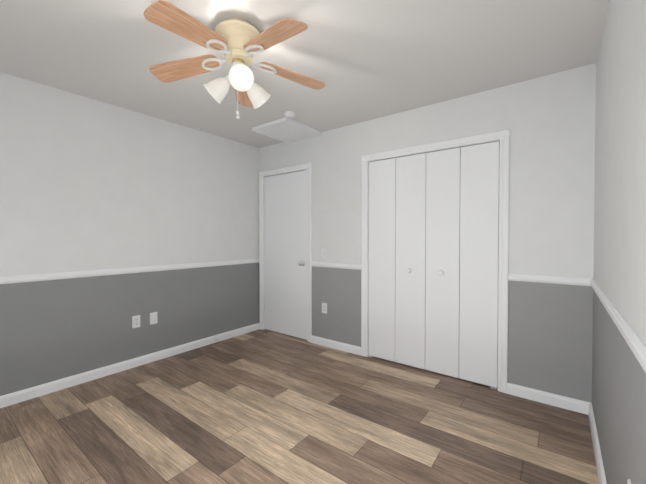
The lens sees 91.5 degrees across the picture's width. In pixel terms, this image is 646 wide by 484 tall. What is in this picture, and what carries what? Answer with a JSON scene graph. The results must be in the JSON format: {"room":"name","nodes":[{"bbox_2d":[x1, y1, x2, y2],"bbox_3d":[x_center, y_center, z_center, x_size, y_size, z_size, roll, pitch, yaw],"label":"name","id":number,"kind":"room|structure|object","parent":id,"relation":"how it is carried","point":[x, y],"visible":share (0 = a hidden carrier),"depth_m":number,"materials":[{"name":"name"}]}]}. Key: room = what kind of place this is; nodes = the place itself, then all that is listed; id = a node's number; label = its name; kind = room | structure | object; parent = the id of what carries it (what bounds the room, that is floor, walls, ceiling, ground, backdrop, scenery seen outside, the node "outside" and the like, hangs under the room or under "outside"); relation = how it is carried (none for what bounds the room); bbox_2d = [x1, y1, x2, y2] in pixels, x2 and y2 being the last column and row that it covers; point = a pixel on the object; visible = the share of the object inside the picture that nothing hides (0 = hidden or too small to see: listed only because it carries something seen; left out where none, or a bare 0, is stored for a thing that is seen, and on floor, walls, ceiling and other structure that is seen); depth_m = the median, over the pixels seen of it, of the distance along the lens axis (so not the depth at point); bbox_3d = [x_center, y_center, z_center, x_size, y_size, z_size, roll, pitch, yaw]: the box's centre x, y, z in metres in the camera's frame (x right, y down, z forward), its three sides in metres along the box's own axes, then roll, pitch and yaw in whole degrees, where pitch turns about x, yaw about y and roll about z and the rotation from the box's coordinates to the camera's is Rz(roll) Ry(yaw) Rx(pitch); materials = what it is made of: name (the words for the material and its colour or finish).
{"room":"empty bedroom","nodes":[
{"label":"empty bedroom","id":0,"kind":"room"},
{"bbox_2d":[0,72,259,395],"bbox_3d":[-1.963,-0.021,2.894,0.120,2.440,3.740,1,1,37],"label":"wall","id":1,"kind":"structure","parent":0,"point":[86,183],"depth_m":2.85,"materials":[{"name":"paint"}]},
{"bbox_2d":[0,258,258,283],"bbox_3d":[-1.908,0.273,2.857,0.018,0.057,3.500,1,1,37],"label":"trim","id":2,"kind":"structure","parent":1,"relation":"attached to","point":[103,272],"depth_m":2.84,"materials":[{"name":"white wood"}]},
{"bbox_2d":[0,323,259,407],"bbox_3d":[-1.907,1.158,2.870,0.019,0.083,3.500,1,1,37],"label":"baseboard","id":3,"kind":"structure","parent":1,"relation":"attached to","point":[9,399],"depth_m":2.84,"materials":[{"name":"white wood"}]},
{"bbox_2d":[132,315,139,327],"bbox_3d":[-1.793,0.767,3.025,0.007,0.117,0.072,1,1,37],"label":"electrical outlet","id":4,"kind":"object","parent":1,"relation":"attached to","point":[136,321],"visible":1,"depth_m":3.02,"materials":[{"name":"white plastic"}]},
{"bbox_2d":[150,312,157,324],"bbox_3d":[-1.693,0.765,3.152,0.014,0.117,0.072,1,1,37],"label":"plate","id":5,"kind":"object","parent":1,"relation":"attached to","point":[153,318],"visible":1,"depth_m":3.15,"materials":[{"name":"white plastic"}]},
{"bbox_2d":[0,329,598,483],"bbox_3d":[-0.334,1.241,2.121,3.674,0.060,4.440,1,1,37],"label":"floor","id":6,"kind":"structure","parent":0,"point":[260,406],"depth_m":2.05,"materials":[{"name":"brown wood"}]},
{"bbox_2d":[0,0,608,147],"bbox_3d":[-0.545,-1.250,1.804,3.674,0.050,3.740,1,1,37],"label":"ceiling","id":7,"kind":"structure","parent":0,"point":[364,60],"depth_m":2.04,"materials":[{"name":"white paint"}]},
{"bbox_2d":[144,0,324,118],"bbox_3d":[-0.473,-0.956,1.765,1.025,0.537,1.028,1,1,37],"label":"fan","id":8,"kind":"object","parent":7,"relation":"hanging from","point":[240,42],"visible":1,"depth_m":1.71,"materials":[{"name":"brown wood"}]},
{"bbox_2d":[252,117,321,142],"bbox_3d":[-0.396,-1.233,3.518,0.523,0.036,0.583,1,1,37],"label":"attic hatch","id":9,"kind":"object","parent":7,"relation":"attached to","point":[284,129],"visible":0.98,"depth_m":3.45,"materials":[{"name":"white"}]},
{"bbox_2d":[283,111,295,118],"bbox_3d":[-0.324,-1.223,3.054,0.120,0.041,0.120,1,1,37],"label":"smoke detector","id":10,"kind":"object","parent":7,"relation":"attached to","point":[289,114],"visible":1,"depth_m":3.02,"materials":[{"name":"white plastic"}]},
{"bbox_2d":[259,63,595,402],"bbox_3d":[0.546,-0.027,3.267,3.434,2.440,0.120,1,1,37],"label":"wall","id":11,"kind":"structure","parent":0,"point":[548,121],"depth_m":2.43,"materials":[{"name":"paint"}]},
{"bbox_2d":[263,170,306,339],"bbox_3d":[-0.501,0.157,3.969,0.756,2.030,0.105,1,1,37],"label":"door","id":12,"kind":"structure","parent":11,"relation":"in","point":[285,255],"depth_m":3.96,"materials":[{"name":"white wood"}]},
{"bbox_2d":[259,162,311,341],"bbox_3d":[-0.460,0.124,4.016,0.896,2.116,0.141,1,1,37],"label":"door frame","id":13,"kind":"structure","parent":11,"relation":"attached to","point":[290,169],"depth_m":3.83,"materials":[{"name":"white wood"}]},
{"bbox_2d":[321,248,326,257],"bbox_3d":[0.007,0.128,3.588,0.072,0.117,0.019,1,1,37],"label":"light switch","id":14,"kind":"object","parent":11,"relation":"attached to","point":[323,252],"visible":1,"depth_m":3.59,"materials":[{"name":"white plastic"}]},
{"bbox_2d":[322,303,326,313],"bbox_3d":[0.016,0.758,3.599,0.072,0.117,0.007,1,1,37],"label":"electrical outlet","id":15,"kind":"object","parent":11,"relation":"attached to","point":[324,307],"visible":1,"depth_m":3.60,"materials":[{"name":"white plastic"}]},
{"bbox_2d":[311,335,360,355],"bbox_3d":[0.133,1.148,3.509,0.680,0.083,0.019,1,1,37],"label":"baseboard","id":16,"kind":"structure","parent":11,"relation":"attached to","point":[337,345],"depth_m":3.49,"materials":[{"name":"white wood"}]},
{"bbox_2d":[311,261,360,269],"bbox_3d":[0.133,0.263,3.497,0.680,0.057,0.018,1,1,37],"label":"trim","id":17,"kind":"structure","parent":11,"relation":"attached to","point":[317,264],"depth_m":3.47,"materials":[{"name":"white wood"}]},
{"bbox_2d":[368,141,499,389],"bbox_3d":[0.943,0.192,2.900,1.182,2.014,0.073,1,1,37],"label":"bifold closet door","id":18,"kind":"structure","parent":11,"relation":"in","point":[433,254],"depth_m":2.83,"materials":[{"name":"white wood"}]},
{"bbox_2d":[361,129,509,393],"bbox_3d":[0.971,0.153,2.936,1.331,2.090,0.141,1,1,37],"label":"trim","id":19,"kind":"structure","parent":11,"relation":"attached to","point":[502,137],"depth_m":2.55,"materials":[{"name":"white wood"}]},
{"bbox_2d":[507,382,583,413],"bbox_3d":[1.652,1.165,2.362,0.468,0.083,0.019,1,1,37],"label":"baseboard","id":20,"kind":"structure","parent":11,"relation":"attached to","point":[544,397],"depth_m":2.34,"materials":[{"name":"white wood"}]},
{"bbox_2d":[508,273,586,285],"bbox_3d":[1.653,0.280,2.349,0.468,0.057,0.018,1,1,37],"label":"trim","id":21,"kind":"structure","parent":11,"relation":"attached to","point":[511,277],"depth_m":2.33,"materials":[{"name":"white wood"}]},
{"bbox_2d":[592,0,645,483],"bbox_3d":[0.873,0.011,0.752,0.120,2.440,3.740,1,1,37],"label":"wall","id":22,"kind":"structure","parent":0,"point":[619,378],"depth_m":1.21,"materials":[{"name":"paint"}]},
{"bbox_2d":[584,401,606,483],"bbox_3d":[0.817,1.189,0.812,0.019,0.083,3.500,1,1,37],"label":"baseboard","id":23,"kind":"structure","parent":22,"relation":"attached to","point":[588,409],"depth_m":1.79,"materials":[{"name":"white wood"}]},
{"bbox_2d":[588,278,645,372],"bbox_3d":[0.818,0.304,0.798,0.018,0.057,3.500,1,1,37],"label":"trim","id":24,"kind":"structure","parent":22,"relation":"attached to","point":[635,342],"depth_m":1.04,"materials":[{"name":"white wood"}]}
]}

